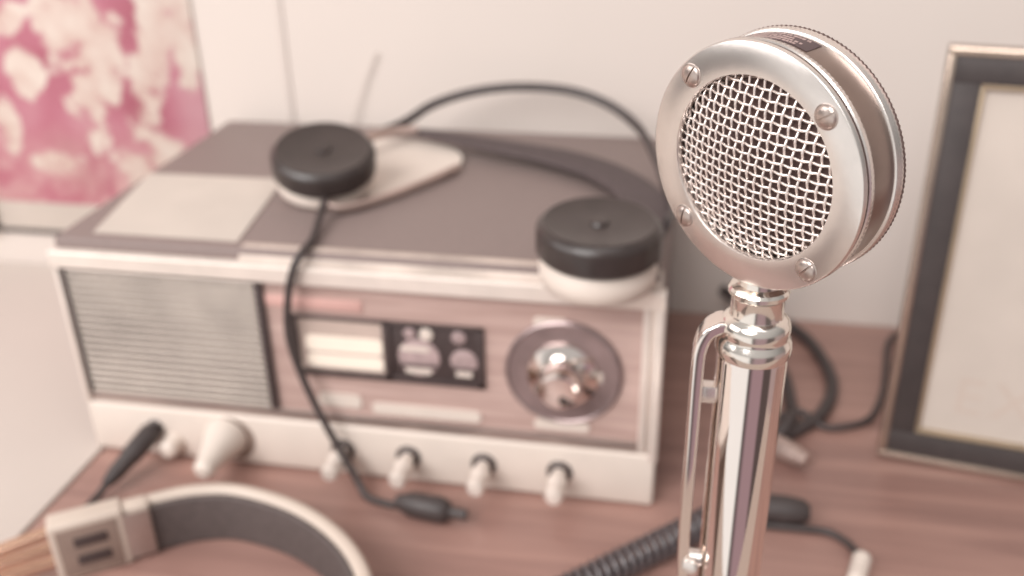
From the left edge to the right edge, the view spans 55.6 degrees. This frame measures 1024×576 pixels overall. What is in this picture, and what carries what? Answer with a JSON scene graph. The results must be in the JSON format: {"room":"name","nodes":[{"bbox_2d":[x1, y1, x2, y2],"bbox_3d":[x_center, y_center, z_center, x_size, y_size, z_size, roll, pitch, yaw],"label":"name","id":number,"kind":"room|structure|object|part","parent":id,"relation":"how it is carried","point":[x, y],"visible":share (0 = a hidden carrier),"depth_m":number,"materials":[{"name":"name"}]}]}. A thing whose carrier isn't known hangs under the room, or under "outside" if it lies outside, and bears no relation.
{"room":"radio room","nodes":[
{"label":"radio room","id":0,"kind":"room"},
{"bbox_2d":[349,52,376,125],"bbox_3d":[-0.124,-0.094,0.830,0.036,0.214,0.002,1,27,5],"label":"antenna","id":1,"kind":"object","parent":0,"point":[376,52],"visible":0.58,"depth_m":0.79,"materials":[{"name":"metal"}]},
{"bbox_2d":[0,0,1023,326],"bbox_3d":[0.146,-0.517,0.620,4.400,2.650,0.100,4,27,10],"label":"wall","id":2,"kind":"structure","parent":0,"point":[627,53],"depth_m":0.77,"materials":[{"name":"paint"}]},
{"bbox_2d":[0,0,210,234],"bbox_3d":[-0.395,-0.219,0.823,0.268,0.386,0.010,4,27,10],"label":"poster","id":3,"kind":"object","parent":2,"relation":"attached to","point":[97,96],"visible":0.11,"depth_m":0.85,"materials":[{"name":"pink paper"}]},
{"bbox_2d":[273,0,295,123],"bbox_3d":[-0.201,-0.861,0.462,0.006,1.880,0.002,4,27,10],"label":"trim","id":4,"kind":"structure","parent":2,"relation":"attached to","point":[277,3],"depth_m":0.80,"materials":[{"name":"paint"}]},
{"bbox_3d":[0.016,1.047,0.499,4.400,0.069,1.750,4,27,10],"label":"floor","id":5,"kind":"structure","parent":0,"visible":0},
{"bbox_2d":[0,262,105,542],"bbox_3d":[-0.664,0.464,0.792,0.743,0.731,0.768,4,27,10],"label":"wall","id":6,"kind":"structure","parent":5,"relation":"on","point":[48,438],"depth_m":0.72,"materials":[{"name":"white paint"}]},
{"bbox_2d":[6,311,1023,575],"bbox_3d":[0.305,0.484,0.716,1.186,0.730,0.558,4,27,10],"label":"desk","id":7,"kind":"object","parent":5,"relation":"on","point":[911,518],"visible":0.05,"depth_m":0.60,"materials":[{"name":"brown wood"}]},
{"bbox_2d":[0,424,371,575],"bbox_3d":[-0.222,0.163,0.468,0.281,0.086,0.284,19,33,35],"label":"headset","id":8,"kind":"object","parent":7,"relation":"on","point":[94,536],"visible":1,"depth_m":0.56,"materials":[{"name":"beige plastic"}]},
{"bbox_3d":[-0.309,0.155,0.530,0.115,0.023,0.008,-12,29,-20],"label":"slider rod","id":9,"kind":"part","parent":8,"relation":"part of","materials":[{"name":"metal"}]},
{"bbox_3d":[-0.309,0.162,0.534,0.115,0.018,0.008,-12,29,-20],"label":"slider rod","id":10,"kind":"part","parent":8,"relation":"part of","materials":[{"name":"metal"}]},
{"bbox_3d":[-0.309,0.169,0.537,0.114,0.014,0.008,-12,29,-20],"label":"slider rod","id":11,"kind":"part","parent":8,"relation":"part of","materials":[{"name":"metal"}]},
{"bbox_3d":[-0.239,0.148,0.551,0.033,0.033,0.001,-12,29,-20],"label":"plate","id":12,"kind":"part","parent":8,"relation":"part of","materials":[{"name":"beige plastic"}]},
{"bbox_3d":[-0.267,0.141,0.594,0.023,0.011,0.069,-1,27,0],"label":"cord","id":13,"kind":"part","parent":8,"relation":"part of","materials":[{"name":"black rubber"}]},
{"bbox_3d":[-0.215,0.142,0.562,0.015,0.032,0.001,-12,29,-20],"label":"plate","id":14,"kind":"part","parent":8,"relation":"part of","materials":[{"name":"metal"}]},
{"bbox_2d":[47,121,673,504],"bbox_3d":[-0.080,0.005,0.696,0.380,0.158,0.291,4,27,10],"label":"radio","id":15,"kind":"object","parent":7,"relation":"on","point":[428,335],"visible":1,"depth_m":0.60,"materials":[{"name":"grey plastic"}]},
{"bbox_2d":[148,420,163,433],"bbox_3d":[-0.239,0.093,0.650,0.012,0.011,0.002,4,27,10],"label":"socket","id":16,"kind":"object","parent":15,"relation":"attached to","point":[159,424],"depth_m":0.65,"materials":[{"name":"plastic"}]},
{"bbox_2d":[59,268,280,408],"bbox_3d":[-0.216,0.031,0.620,0.135,0.092,0.009,4,27,10],"label":"speaker grille","id":17,"kind":"object","parent":15,"relation":"attached to","point":[142,338],"depth_m":0.62,"materials":[{"name":"metal"}]},
{"bbox_2d":[93,173,276,241],"bbox_3d":[-0.215,-0.056,0.648,0.118,0.001,0.108,4,27,10],"label":"paper sheet","id":18,"kind":"object","parent":15,"relation":"on","point":[199,207],"visible":0.86,"depth_m":0.64,"materials":[{"name":"white paper"}]},
{"bbox_3d":[-0.192,0.106,0.626,0.029,0.029,0.038,4,27,10],"label":"cone knob","id":19,"kind":"part","parent":15,"relation":"part of","materials":[{"name":"beige plastic"}]},
{"bbox_3d":[-0.112,0.111,0.616,0.012,0.012,0.028,4,27,10],"label":"control knob","id":20,"kind":"part","parent":15,"relation":"part of","materials":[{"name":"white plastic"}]},
{"bbox_3d":[-0.109,0.071,0.616,0.028,0.010,0.001,4,27,10],"label":"label plate","id":21,"kind":"part","parent":15,"relation":"part of","materials":[{"name":"beige plastic"}]},
{"bbox_3d":[-0.069,0.114,0.609,0.012,0.012,0.028,4,27,10],"label":"control knob","id":22,"kind":"part","parent":15,"relation":"part of","materials":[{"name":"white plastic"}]},
{"bbox_2d":[403,328,414,338],"bbox_3d":[-0.062,0.028,0.582,0.007,0.007,0.002,4,27,10],"label":"lamp","id":23,"kind":"object","parent":15,"relation":"on","point":[408,333],"depth_m":0.58,"materials":[{"name":"pink plastic"}]},
{"bbox_2d":[419,328,432,340],"bbox_3d":[-0.051,0.028,0.580,0.008,0.008,0.002,4,27,10],"label":"lamp","id":24,"kind":"object","parent":15,"relation":"on","point":[425,334],"depth_m":0.58,"materials":[{"name":"beige plastic"}]},
{"bbox_3d":[-0.054,0.078,0.608,0.070,0.008,0.001,4,27,10],"label":"label plate","id":25,"kind":"part","parent":15,"relation":"part of","materials":[{"name":"beige plastic"}]},
{"bbox_3d":[-0.037,0.042,0.590,0.230,0.092,0.005,4,27,10],"label":"panel","id":26,"kind":"part","parent":15,"relation":"part of","materials":[{"name":"brown wood"}]},
{"bbox_2d":[451,331,465,344],"bbox_3d":[-0.032,0.030,0.577,0.009,0.009,0.002,4,27,10],"label":"lamp","id":27,"kind":"object","parent":15,"relation":"on","point":[457,337],"depth_m":0.58,"materials":[{"name":"pink plastic"}]},
{"bbox_2d":[270,82,674,522],"bbox_3d":[-0.025,-0.007,0.668,0.270,0.201,0.284,4,27,10],"label":"headphones","id":28,"kind":"object","parent":15,"relation":"on","point":[591,251],"visible":0.98,"depth_m":0.62,"materials":[{"name":"plastic"}]},
{"bbox_2d":[270,122,376,209],"bbox_3d":[-0.125,-0.081,0.646,0.070,0.044,0.070,4,27,10],"label":"ear cup","id":29,"kind":"object","parent":28,"relation":"on","point":[320,165],"depth_m":0.63,"materials":[{"name":"black plastic"}]},
{"bbox_3d":[-0.114,0.044,0.603,0.049,0.169,0.119,-13,29,-22],"label":"cord","id":30,"kind":"part","parent":28,"relation":"part of","materials":[{"name":"black rubber"}]},
{"bbox_2d":[535,197,663,306],"bbox_3d":[0.047,-0.020,0.524,0.068,0.040,0.068,4,27,10],"label":"ear cup","id":31,"kind":"object","parent":28,"relation":"on","point":[591,251],"depth_m":0.50,"materials":[{"name":"black plastic"}]},
{"bbox_3d":[-0.020,0.117,0.600,0.012,0.012,0.028,4,27,10],"label":"control knob","id":32,"kind":"part","parent":15,"relation":"part of","materials":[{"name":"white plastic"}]},
{"bbox_3d":[0.022,0.021,0.562,0.020,0.007,0.001,4,27,10],"label":"label plate","id":33,"kind":"part","parent":15,"relation":"part of","materials":[{"name":"beige plastic"}]},
{"bbox_3d":[0.027,0.121,0.592,0.012,0.012,0.028,4,27,10],"label":"control knob","id":34,"kind":"part","parent":15,"relation":"part of","materials":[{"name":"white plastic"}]},
{"bbox_3d":[0.030,0.084,0.593,0.034,0.007,0.001,4,27,10],"label":"label plate","id":35,"kind":"part","parent":15,"relation":"part of","materials":[{"name":"beige plastic"}]},
{"bbox_3d":[0.028,0.055,0.566,0.043,0.043,0.021,4,27,10],"label":"dial knob","id":36,"kind":"part","parent":15,"relation":"part of","materials":[{"name":"silver metal"}]},
{"bbox_2d":[561,494,871,575],"bbox_3d":[0.098,0.150,0.554,0.208,0.019,0.089,-4,27,-6],"label":"coiled cord","id":37,"kind":"object","parent":7,"relation":"on","point":[785,513],"visible":0.64,"depth_m":0.55,"materials":[{"name":"black rubber"}]},
{"bbox_2d":[718,285,838,467],"bbox_3d":[0.203,0.059,0.716,0.079,0.034,0.210,1,27,4],"label":"power cord","id":38,"kind":"object","parent":7,"relation":"on","point":[787,450],"visible":0.62,"depth_m":0.68,"materials":[{"name":"black rubber"}]},
{"bbox_2d":[656,24,905,575],"bbox_3d":[0.081,0.076,0.352,0.128,0.334,0.128,4,27,10],"label":"microphone","id":39,"kind":"object","parent":7,"relation":"on","point":[780,153],"visible":1,"depth_m":0.29,"materials":[{"name":"silver metal"}]},
{"bbox_3d":[0.068,0.063,0.348,0.012,0.121,0.011,4,27,10],"label":"talk lever","id":40,"kind":"part","parent":39,"relation":"part of","materials":[{"name":"silver metal"}]},
{"bbox_3d":[0.082,0.108,0.368,0.023,0.194,0.023,4,27,10],"label":"post","id":41,"kind":"part","parent":39,"relation":"part of","materials":[{"name":"silver metal"}]},
{"bbox_2d":[683,75,832,257],"bbox_3d":[0.072,-0.036,0.290,0.009,0.058,0.058,-21,33,-34],"label":"grille","id":42,"kind":"object","parent":39,"relation":"attached to","point":[758,149],"depth_m":0.29,"materials":[{"name":"silver metal"}]},
{"bbox_3d":[0.076,-0.071,0.279,0.007,0.003,0.025,-21,33,-34],"label":"name plate","id":43,"kind":"part","parent":39,"relation":"part of","materials":[{"name":"silver metal"}]},
{"bbox_2d":[780,330,897,430],"bbox_3d":[0.275,0.065,0.727,0.203,0.010,0.050,-23,34,-37],"label":"cord","id":44,"kind":"object","parent":7,"relation":"on","point":[871,416],"visible":0.8,"depth_m":0.68,"materials":[{"name":"black rubber"}]},
{"bbox_2d":[877,43,1023,480],"bbox_3d":[0.352,-0.008,0.582,0.212,0.267,0.071,8,28,18],"label":"picture frame","id":45,"kind":"object","parent":7,"relation":"on","point":[954,399],"visible":1,"depth_m":0.59,"materials":[{"name":"black metal"}]},
{"bbox_2d":[920,89,1023,444],"bbox_3d":[0.346,0.000,0.567,0.182,0.236,0.020,8,28,18],"label":"print","id":46,"kind":"object","parent":45,"relation":"attached to","point":[972,237],"depth_m":0.59}
]}

